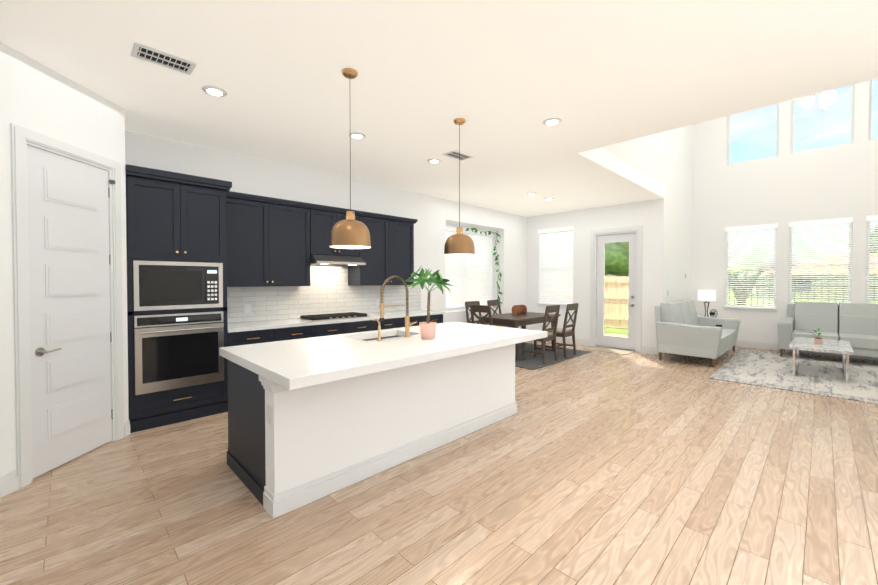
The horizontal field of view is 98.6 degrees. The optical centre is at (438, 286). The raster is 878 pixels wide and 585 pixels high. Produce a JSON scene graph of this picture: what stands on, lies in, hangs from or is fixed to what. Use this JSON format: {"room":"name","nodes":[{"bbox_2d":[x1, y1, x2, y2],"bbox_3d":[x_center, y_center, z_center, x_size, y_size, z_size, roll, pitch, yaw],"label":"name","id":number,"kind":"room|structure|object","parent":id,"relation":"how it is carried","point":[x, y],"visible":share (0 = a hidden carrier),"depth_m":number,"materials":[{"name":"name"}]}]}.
{"room":"open-plan kitchen","nodes":[
{"label":"open-plan kitchen","id":0,"kind":"room"},
{"bbox_2d":[0,42,128,476],"bbox_3d":[-3.014,-0.123,3.034,0.120,3.070,1.060,0,1,1],"label":"wall","id":1,"kind":"structure","parent":0,"point":[37,97],"depth_m":2.74,"materials":[{"name":"white paint"}]},
{"bbox_2d":[0,420,129,497],"bbox_3d":[-2.946,1.345,3.056,0.016,0.135,1.060,0,1,1],"label":"baseboard","id":2,"kind":"structure","parent":1,"relation":"attached to","point":[9,483],"depth_m":2.60,"materials":[{"name":"white wood"}]},
{"bbox_2d":[10,123,123,488],"bbox_3d":[-2.991,0.139,3.063,0.166,2.545,0.880,0,1,1],"label":"pantry door","id":3,"kind":"structure","parent":1,"relation":"in","point":[67,283],"depth_m":2.98,"materials":[{"name":"white wood"}]},
{"bbox_2d":[125,130,526,328],"bbox_3d":[-0.734,-0.184,6.966,8.170,3.070,0.450,-1,1,-44],"label":"wall","id":4,"kind":"structure","parent":0,"point":[434,216],"depth_m":6.45,"materials":[{"name":"white paint"}]},
{"bbox_2d":[229,192,316,287],"bbox_3d":[-2.248,-0.542,4.911,1.165,1.080,0.348,-1,1,-44],"label":"upper cabinet","id":5,"kind":"object","parent":4,"relation":"attached to","point":[273,243],"depth_m":4.79,"materials":[{"name":"black wood"}]},
{"bbox_2d":[317,208,360,259],"bbox_3d":[-1.598,-0.769,5.546,0.778,0.645,0.348,-1,1,-44],"label":"upper cabinet","id":6,"kind":"object","parent":4,"relation":"attached to","point":[327,218],"depth_m":5.35,"materials":[{"name":"black"}]},
{"bbox_2d":[310,254,365,265],"bbox_3d":[-1.536,-0.377,5.489,0.770,0.130,0.510,-1,1,-44],"label":"range hood","id":7,"kind":"object","parent":6,"relation":"attached to","point":[315,259],"depth_m":5.35,"materials":[{"name":"silver metal"}]},
{"bbox_2d":[341,212,416,287],"bbox_3d":[-0.957,-0.562,6.179,1.141,1.080,0.348,-1,1,-44],"label":"upper cabinet","id":8,"kind":"object","parent":4,"relation":"attached to","point":[391,252],"depth_m":6.03,"materials":[{"name":"black wood"}]},
{"bbox_2d":[446,230,489,304],"bbox_3d":[0.552,-0.402,8.472,1.798,1.658,0.098,-1,1,-44],"label":"dining room window","id":9,"kind":"structure","parent":4,"relation":"in","point":[466,265],"depth_m":8.49,"materials":[{"name":"white plastic"}]},
{"bbox_2d":[446,226,493,307],"bbox_3d":[0.618,-0.409,8.405,1.880,1.715,0.068,-1,1,-44],"label":"window blinds","id":10,"kind":"object","parent":9,"relation":"attached to","point":[458,264],"visible":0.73,"depth_m":8.54,"materials":[{"name":"white plastic"}]},
{"bbox_2d":[465,228,502,307],"bbox_3d":[1.026,-0.396,8.561,1.221,1.802,0.232,-1,1,-44],"label":"pothos vine","id":11,"kind":"object","parent":4,"relation":"hanging from","point":[494,253],"visible":0.94,"depth_m":8.86,"materials":[{"name":"green plant"}]},
{"bbox_2d":[0,333,877,584],"bbox_3d":[2.676,1.456,4.069,12.000,0.120,9.800,-1,1,-44],"label":"floor","id":12,"kind":"structure","parent":0,"point":[606,468],"depth_m":2.47,"materials":[{"name":"brown wood"}]},
{"bbox_2d":[125,168,228,432],"bbox_3d":[-2.864,0.151,4.099,0.858,2.490,0.660,-1,1,-44],"label":"tall cabinet","id":13,"kind":"object","parent":12,"relation":"on","point":[214,266],"depth_m":3.84,"materials":[{"name":"black wood"}]},
{"bbox_2d":[133,260,222,310],"bbox_3d":[-2.752,-0.013,3.983,0.764,0.484,0.318,-1,1,-44],"label":"microwave","id":14,"kind":"object","parent":13,"relation":"in","point":[158,285],"depth_m":3.85,"materials":[{"name":"silver metal"}]},
{"bbox_2d":[134,311,223,394],"bbox_3d":[-2.781,0.655,4.022,0.764,0.760,0.536,-1,1,-44],"label":"wall oven","id":15,"kind":"object","parent":13,"relation":"in","point":[174,350],"depth_m":3.84,"materials":[{"name":"silver metal"}]},
{"bbox_2d":[229,324,320,345],"bbox_3d":[-2.179,0.945,4.813,1.095,0.880,0.618,-1,1,-44],"label":"base cabinet","id":16,"kind":"object","parent":12,"relation":"on","point":[314,330],"depth_m":4.54,"materials":[{"name":"black wood"}]},
{"bbox_2d":[229,308,444,331],"bbox_3d":[-1.343,0.471,5.617,3.424,0.040,0.633,-1,1,-44],"label":"countertop","id":17,"kind":"structure","parent":16,"relation":"on","point":[302,321],"depth_m":5.09,"materials":[{"name":"white stone"}]},
{"bbox_2d":[297,312,371,320],"bbox_3d":[-1.494,0.430,5.458,0.920,0.045,0.500,-1,1,-44],"label":"cooktop","id":18,"kind":"object","parent":17,"relation":"in","point":[349,315],"depth_m":5.33,"materials":[{"name":"black metal"}]},
{"bbox_2d":[321,320,376,335],"bbox_3d":[-1.504,0.934,5.476,1.042,0.880,0.618,-1,1,-44],"label":"base cabinet","id":19,"kind":"object","parent":12,"relation":"on","point":[358,325],"depth_m":5.28,"materials":[{"name":"black wood"}]},
{"bbox_2d":[220,343,516,518],"bbox_3d":[-0.440,0.971,3.595,2.676,0.866,1.078,-1,1,-44],"label":"kitchen island","id":20,"kind":"object","parent":12,"relation":"on","point":[311,419],"depth_m":2.78,"materials":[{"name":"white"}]},
{"bbox_2d":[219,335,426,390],"bbox_3d":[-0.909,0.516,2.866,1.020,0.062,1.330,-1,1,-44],"label":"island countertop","id":21,"kind":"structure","parent":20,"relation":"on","point":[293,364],"depth_m":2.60,"materials":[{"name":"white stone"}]},
{"bbox_2d":[347,328,486,362],"bbox_3d":[-0.309,0.507,3.455,0.660,0.062,1.330,-1,1,-44],"label":"island countertop","id":22,"kind":"structure","parent":20,"relation":"on","point":[440,347],"depth_m":3.18,"materials":[{"name":"white stone"}]},
{"bbox_2d":[371,335,394,338],"bbox_3d":[-0.544,0.627,3.696,0.680,0.210,0.440,-1,1,-44],"label":"sink","id":23,"kind":"object","parent":22,"relation":"in","point":[372,336],"depth_m":3.94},
{"bbox_2d":[373,275,418,338],"bbox_3d":[-0.395,0.184,3.414,0.364,0.565,0.185,-1,1,-44],"label":"faucet","id":24,"kind":"object","parent":22,"relation":"on","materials":[{"name":"gold metal"}]},
{"bbox_2d":[395,323,546,350],"bbox_3d":[0.297,0.497,4.050,1.040,0.062,1.330,-1,1,-44],"label":"island countertop","id":25,"kind":"structure","parent":20,"relation":"on","point":[493,336],"depth_m":3.85,"materials":[{"name":"white stone"}]},
{"bbox_2d":[402,265,453,338],"bbox_3d":[-0.094,0.132,3.442,0.475,0.687,0.470,-1,1,-44],"label":"plant","id":26,"kind":"object","parent":25,"relation":"on","point":[427,329],"visible":1,"depth_m":3.40,"materials":[{"name":"green plant"}]},
{"bbox_2d":[377,316,424,329],"bbox_3d":[-0.833,0.924,6.135,1.082,0.880,0.618,-1,1,-44],"label":"base cabinet","id":27,"kind":"object","parent":12,"relation":"on","point":[400,322],"depth_m":5.90,"materials":[{"name":"black wood"}]},
{"bbox_2d":[425,316,442,322],"bbox_3d":[-0.338,0.917,6.622,0.551,0.880,0.618,-1,1,-44],"label":"base cabinet","id":28,"kind":"object","parent":12,"relation":"on","point":[438,319],"depth_m":6.47,"materials":[{"name":"black wood"}]},
{"bbox_2d":[515,343,590,369],"bbox_3d":[1.714,1.336,7.545,2.200,0.011,1.750,-1,1,-44],"label":"dining rug","id":29,"kind":"object","parent":12,"relation":"on","point":[531,362],"visible":0.5,"depth_m":7.20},
{"bbox_2d":[465,301,480,323],"bbox_3d":[0.872,0.820,7.794,0.460,1.012,0.517,-1,1,-44],"label":"dining chair","id":30,"kind":"object","parent":29,"relation":"on","point":[467,304],"visible":0.17,"depth_m":7.86,"materials":[{"name":"brown wood"}]},
{"bbox_2d":[470,305,492,325],"bbox_3d":[0.899,0.834,6.856,0.517,1.012,0.460,-1,1,-44],"label":"dining chair","id":31,"kind":"object","parent":29,"relation":"on","point":[480,308],"visible":0.27,"depth_m":6.67,"materials":[{"name":"brown wood"}]},
{"bbox_2d":[487,300,511,327],"bbox_3d":[1.400,0.812,8.312,0.477,1.012,0.534,-1,1,-44],"label":"dining chair","id":32,"kind":"object","parent":29,"relation":"on","point":[490,303],"visible":0.19,"depth_m":8.43,"materials":[{"name":"brown wood"}]},
{"bbox_2d":[476,312,560,360],"bbox_3d":[1.619,0.953,7.564,1.600,0.752,0.920,-1,1,-44],"label":"dining table","id":33,"kind":"object","parent":29,"relation":"on","point":[515,321],"visible":0.6,"depth_m":7.12,"materials":[{"name":"brown wood"}]},
{"bbox_2d":[512,305,526,315],"bbox_3d":[1.619,0.473,7.599,0.340,0.205,0.200,-1,1,-44],"label":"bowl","id":34,"kind":"object","parent":33,"relation":"on","point":[518,310],"visible":1,"depth_m":7.53,"materials":[{"name":"brown wood"}]},
{"bbox_2d":[522,305,559,363],"bbox_3d":[1.837,0.835,6.812,0.460,1.012,0.517,-1,1,-44],"label":"dining chair","id":35,"kind":"object","parent":29,"relation":"on","point":[552,309],"visible":0.69,"depth_m":6.72,"materials":[{"name":"brown wood"}]},
{"bbox_2d":[545,303,578,357],"bbox_3d":[2.365,0.827,7.330,0.473,1.012,0.530,-1,1,-44],"label":"dining chair","id":36,"kind":"object","parent":29,"relation":"on","point":[563,332],"visible":0.79,"depth_m":7.19,"materials":[{"name":"brown wood"}]},
{"bbox_2d":[586,346,634,354],"bbox_3d":[3.562,1.331,7.853,0.470,0.012,0.820,-1,1,-44],"label":"door mat","id":37,"kind":"object","parent":12,"relation":"on","point":[612,350],"visible":0.93,"depth_m":7.82,"materials":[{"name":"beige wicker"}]},
{"bbox_2d":[654,300,740,366],"bbox_3d":[5.017,0.819,7.284,2.148,1.030,1.008,-1,1,-44],"label":"sofa","id":38,"kind":"object","parent":12,"relation":"on","point":[682,328],"visible":1,"depth_m":6.75,"materials":[{"name":"grey fabric upholstery"},{"name":"wood legs"}]},
{"bbox_2d":[709,349,877,403],"bbox_3d":[6.150,1.362,5.847,3.350,0.011,2.670,-1,1,-44],"label":"living room rug","id":39,"kind":"object","parent":12,"relation":"on","point":[821,376],"visible":1,"depth_m":5.82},
{"bbox_2d":[789,337,853,382],"bbox_3d":[6.013,1.126,5.954,1.350,0.457,0.660,-1,1,-44],"label":"coffee table","id":40,"kind":"object","parent":39,"relation":"on","point":[827,345],"visible":1,"depth_m":5.71,"materials":[{"name":"white stone"}]},
{"bbox_2d":[805,328,822,344],"bbox_3d":[5.899,0.773,5.922,0.296,0.247,0.244,-1,1,-44],"label":"plant","id":41,"kind":"object","parent":40,"relation":"on","point":[818,340],"visible":1,"depth_m":5.87,"materials":[{"name":"green plant"}]},
{"bbox_2d":[777,301,877,357],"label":"sofa","id":42,"kind":"object","parent":39,"relation":"on","point":[855,325],"depth_m":7.02,"materials":[{"name":"grey fabric upholstery"},{"name":"wood legs"}]},
{"bbox_3d":[6.067,1.048,8.445,0.480,0.560,0.480,-1,1,-44],"label":"side table","id":43,"kind":"object","parent":12,"relation":"on","visible":0},
{"bbox_2d":[698,290,715,316],"bbox_3d":[6.054,0.426,8.535,0.330,0.680,0.330,-1,1,-44],"label":"table lamp","id":44,"kind":"object","parent":43,"relation":"on","point":[706,295],"visible":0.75,"depth_m":8.41,"materials":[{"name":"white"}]},
{"bbox_2d":[709,309,717,317],"bbox_3d":[6.021,0.632,8.295,0.187,0.276,0.140,-1,1,-44],"label":"desk fan","id":45,"kind":"object","parent":43,"relation":"on","point":[712,313],"visible":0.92,"depth_m":8.28,"materials":[{"name":"black"}]},
{"bbox_2d":[0,0,877,216],"bbox_3d":[2.031,-1.783,3.034,9.700,0.250,9.300,-1,1,-44],"label":"ceiling","id":46,"kind":"structure","parent":0,"point":[504,79],"depth_m":2.95,"materials":[{"name":"white paint"}]},
{"bbox_2d":[131,41,196,74],"bbox_3d":[-1.995,-1.647,2.740,0.360,0.012,0.210,-1,1,-44],"label":"ceiling vent","id":47,"kind":"object","parent":46,"relation":"in","point":[160,58],"depth_m":2.73,"materials":[{"name":"white plastic"}]},
{"bbox_2d":[202,85,226,96],"bbox_3d":[-1.906,-1.654,3.205,0.189,0.013,0.189,1,1,37],"label":"recessed light","id":48,"kind":"object","parent":46,"relation":"in","point":[214,91],"depth_m":3.19,"materials":[{"name":"white plastic"}]},
{"bbox_2d":[330,68,370,248],"bbox_3d":[-0.689,-0.980,2.926,0.314,1.350,0.314,-1,1,-44],"label":"pendant light","id":49,"kind":"object","parent":46,"relation":"hanging from","point":[350,232],"visible":1,"depth_m":2.83,"materials":[{"name":"gold metal"}]},
{"bbox_2d":[349,132,365,138],"bbox_3d":[-0.907,-1.669,4.186,0.189,0.013,0.189,1,1,37],"label":"recessed light","id":50,"kind":"object","parent":46,"relation":"in","point":[356,135],"depth_m":4.16,"materials":[{"name":"white plastic"}]},
{"bbox_2d":[427,159,440,162],"bbox_3d":[-0.065,-1.683,5.070,0.189,0.013,0.189,1,1,37],"label":"recessed light","id":51,"kind":"object","parent":46,"relation":"in","point":[429,160],"depth_m":5.05,"materials":[{"name":"white plastic"}]},
{"bbox_2d":[442,150,472,160],"bbox_3d":[0.244,-1.680,4.841,0.360,0.012,0.210,-1,1,-44],"label":"ceiling vent","id":52,"kind":"object","parent":46,"relation":"in","point":[454,154],"depth_m":4.83,"materials":[{"name":"white plastic"}]},
{"bbox_2d":[444,118,474,255],"bbox_3d":[0.207,-0.994,3.805,0.314,1.350,0.314,-1,1,-44],"label":"pendant light","id":53,"kind":"object","parent":46,"relation":"hanging from","point":[459,243],"visible":1,"depth_m":3.72,"materials":[{"name":"gold metal"}]},
{"bbox_2d":[543,118,561,125],"bbox_3d":[1.147,-1.663,3.822,0.189,0.013,0.189,0,1,6],"label":"recessed light","id":54,"kind":"object","parent":46,"relation":"in","point":[551,121],"depth_m":3.81,"materials":[{"name":"white plastic"}]},
{"bbox_2d":[527,198,665,354],"bbox_3d":[3.360,-0.208,8.521,0.150,3.070,3.070,-1,1,-44],"label":"wall","id":55,"kind":"structure","parent":0,"point":[649,216],"depth_m":8.34,"materials":[{"name":"white paint"}]},
{"bbox_2d":[536,230,573,307],"bbox_3d":[2.806,-0.438,9.038,0.150,1.884,0.970,-1,1,-44],"label":"dining room window","id":56,"kind":"structure","parent":55,"relation":"in","point":[545,305],"depth_m":9.13,"materials":[{"name":"white plastic"}]},
{"bbox_2d":[538,226,573,303],"bbox_3d":[2.791,-0.483,9.023,0.068,1.800,0.918,-1,1,-44],"label":"window blinds","id":57,"kind":"object","parent":56,"relation":"attached to","point":[563,245],"visible":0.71,"depth_m":9.01,"materials":[{"name":"white plastic"}]},
{"bbox_2d":[550,337,589,345],"bbox_3d":[2.803,1.252,8.992,0.017,0.135,1.590,-1,1,-44],"label":"baseboard","id":58,"kind":"structure","parent":55,"relation":"attached to","point":[585,342],"depth_m":8.64,"materials":[{"name":"white wood"}]},
{"bbox_2d":[590,225,642,352],"bbox_3d":[3.791,0.046,8.072,0.170,2.575,1.070,-1,1,-44],"label":"patio door","id":59,"kind":"structure","parent":55,"relation":"in","point":[633,237],"depth_m":8.04,"materials":[{"name":"white"}]},
{"bbox_2d":[642,346,658,354],"bbox_3d":[4.243,1.275,7.526,0.017,0.135,0.360,-1,1,-44],"label":"baseboard","id":60,"kind":"structure","parent":55,"relation":"attached to","point":[645,349],"depth_m":7.54,"materials":[{"name":"white wood"}]},
{"bbox_2d":[602,125,692,301],"bbox_3d":[3.837,-1.648,6.920,6.280,6.000,0.150,-1,1,-44],"label":"wall","id":61,"kind":"structure","parent":0,"point":[665,158],"depth_m":7.86,"materials":[{"name":"white paint"}]},
{"bbox_2d":[692,81,877,343],"bbox_3d":[7.523,-1.658,7.542,0.150,6.000,4.130,-1,1,-44],"label":"wall","id":62,"kind":"structure","parent":0,"point":[784,188],"depth_m":7.89,"materials":[{"name":"white paint"}]},
{"bbox_2d":[722,227,777,312],"bbox_3d":[6.805,-0.386,8.250,0.150,1.864,0.940,-1,1,-44],"label":"living room window","id":63,"kind":"structure","parent":62,"relation":"in","point":[750,309],"depth_m":8.24,"materials":[{"name":"white plastic"}]},
{"bbox_2d":[725,224,777,308],"bbox_3d":[6.790,-0.431,8.235,0.068,1.780,0.888,-1,1,-44],"label":"window blinds","id":64,"kind":"object","parent":63,"relation":"attached to","point":[748,228],"visible":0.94,"depth_m":8.21,"materials":[{"name":"white plastic"}]},
{"bbox_2d":[727,103,778,164],"bbox_3d":[6.844,-3.419,8.242,0.060,1.398,0.878,-1,1,-44],"label":"living room window","id":65,"kind":"structure","parent":62,"relation":"in","point":[728,126],"depth_m":8.21,"materials":[{"name":"white plastic"}]},
{"bbox_2d":[735,340,877,359],"bbox_3d":[7.454,1.275,7.540,0.017,0.135,4.100,-1,1,-44],"label":"baseboard","id":66,"kind":"structure","parent":62,"relation":"attached to","point":[739,343],"depth_m":7.98,"materials":[{"name":"white wood"}]},
{"bbox_2d":[786,222,851,312],"bbox_3d":[7.548,-0.374,7.494,0.150,1.864,0.940,-1,1,-44],"label":"living room window","id":67,"kind":"structure","parent":62,"relation":"in","point":[789,297],"depth_m":7.50,"materials":[{"name":"white plastic"}]},
{"bbox_2d":[789,218,852,304],"bbox_3d":[7.532,-0.419,7.479,0.068,1.780,0.888,-1,1,-44],"label":"window blinds","id":68,"kind":"object","parent":67,"relation":"attached to","point":[840,221],"visible":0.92,"depth_m":7.45,"materials":[{"name":"white plastic"}]},
{"bbox_2d":[791,84,854,153],"bbox_3d":[7.587,-3.407,7.486,0.060,1.398,0.878,-1,1,-44],"label":"living room window","id":69,"kind":"structure","parent":62,"relation":"in","point":[852,113],"depth_m":7.44,"materials":[{"name":"white plastic"}]},
{"bbox_2d":[866,220,877,302],"bbox_3d":[8.290,-0.362,6.738,0.150,1.864,0.940,-1,1,-44],"label":"living room window","id":70,"kind":"structure","parent":62,"relation":"in","point":[867,300],"depth_m":7.04,"materials":[{"name":"white plastic"}]},
{"bbox_2d":[866,216,877,303],"bbox_3d":[8.275,-0.407,6.723,0.068,1.780,0.888,-1,1,-44],"label":"window blinds","id":71,"kind":"object","parent":70,"relation":"attached to","point":[869,218],"visible":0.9,"depth_m":6.98,"materials":[{"name":"white plastic"}]},
{"bbox_2d":[868,79,877,140],"bbox_3d":[8.330,-3.396,6.730,0.060,1.398,0.878,-1,1,-44],"label":"living room window","id":72,"kind":"structure","parent":62,"relation":"in","point":[870,101],"depth_m":7.01,"materials":[{"name":"white plastic"}]},
{"bbox_3d":[5.337,-4.724,5.346,6.280,0.200,4.430,-1,1,-44],"label":"ceiling","id":73,"kind":"structure","parent":0,"visible":0},
{"bbox_2d":[794,90,835,108],"bbox_3d":[5.344,-3.571,5.335,1.336,2.104,1.285,-1,1,-44],"label":"ceiling fan","id":74,"kind":"object","parent":73,"relation":"hanging from","point":[826,98],"visible":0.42,"depth_m":5.32,"materials":[{"name":"white plastic"}]},
{"label":"outside","id":75,"kind":"structure","parent":0,"visible":0},
{"bbox_2d":[476,288,877,334],"bbox_3d":[21.500,1.375,21.510,120.000,0.200,110.000,-1,1,-44],"label":"ground","id":76,"kind":"structure","parent":75,"point":[619,330],"depth_m":27.77,"materials":[{"name":"green plant"}]},
{"bbox_2d":[455,276,628,328],"bbox_3d":[-2.291,0.595,7.692,18.710,1.730,7.650,-1,1,-44],"label":"fence","id":77,"kind":"object","parent":76,"relation":"on","point":[618,303],"depth_m":12.66,"materials":[{"name":"brown wood"}]},
{"bbox_2d":[543,233,628,276],"bbox_3d":[8.490,-2.038,21.770,7.938,6.902,8.172,-1,1,-44],"label":"tree","id":78,"kind":"object","parent":76,"relation":"on","point":[618,274],"depth_m":19.95,"materials":[{"name":"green plant"}]},
{"bbox_2d":[545,230,628,272],"bbox_3d":[9.168,-1.745,17.990,7.437,6.238,7.436,-1,1,-44],"label":"tree","id":79,"kind":"object","parent":76,"relation":"on","point":[624,254],"depth_m":16.20,"materials":[{"name":"green plant"}]},
{"bbox_2d":[728,262,773,304],"bbox_3d":[9.628,0.285,11.884,1.383,2.371,1.537,-1,1,-44],"label":"tree","id":80,"kind":"object","parent":76,"relation":"on","point":[738,293],"depth_m":11.81,"materials":[{"name":"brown plant"}]},
{"bbox_2d":[728,277,877,305],"bbox_3d":[13.434,0.641,5.021,0.060,1.780,18.000,-1,1,-44],"label":"iron fence","id":81,"kind":"object","parent":76,"relation":"on","point":[794,289],"depth_m":9.53,"materials":[{"name":"grey metal"}]},
{"bbox_2d":[747,254,877,300],"bbox_3d":[42.437,-0.884,30.129,15.200,4.050,26.200,-1,1,-44],"label":"neighbouring house","id":82,"kind":"structure","parent":76,"relation":"on","point":[798,291],"depth_m":31.62,"materials":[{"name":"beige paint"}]},
{"bbox_2d":[870,224,877,252],"bbox_3d":[54.390,-3.629,42.259,10.737,9.177,9.255,-1,1,-44],"label":"tree","id":83,"kind":"object","parent":76,"relation":"on","point":[874,240],"depth_m":43.74,"materials":[{"name":"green plant"}]}
]}

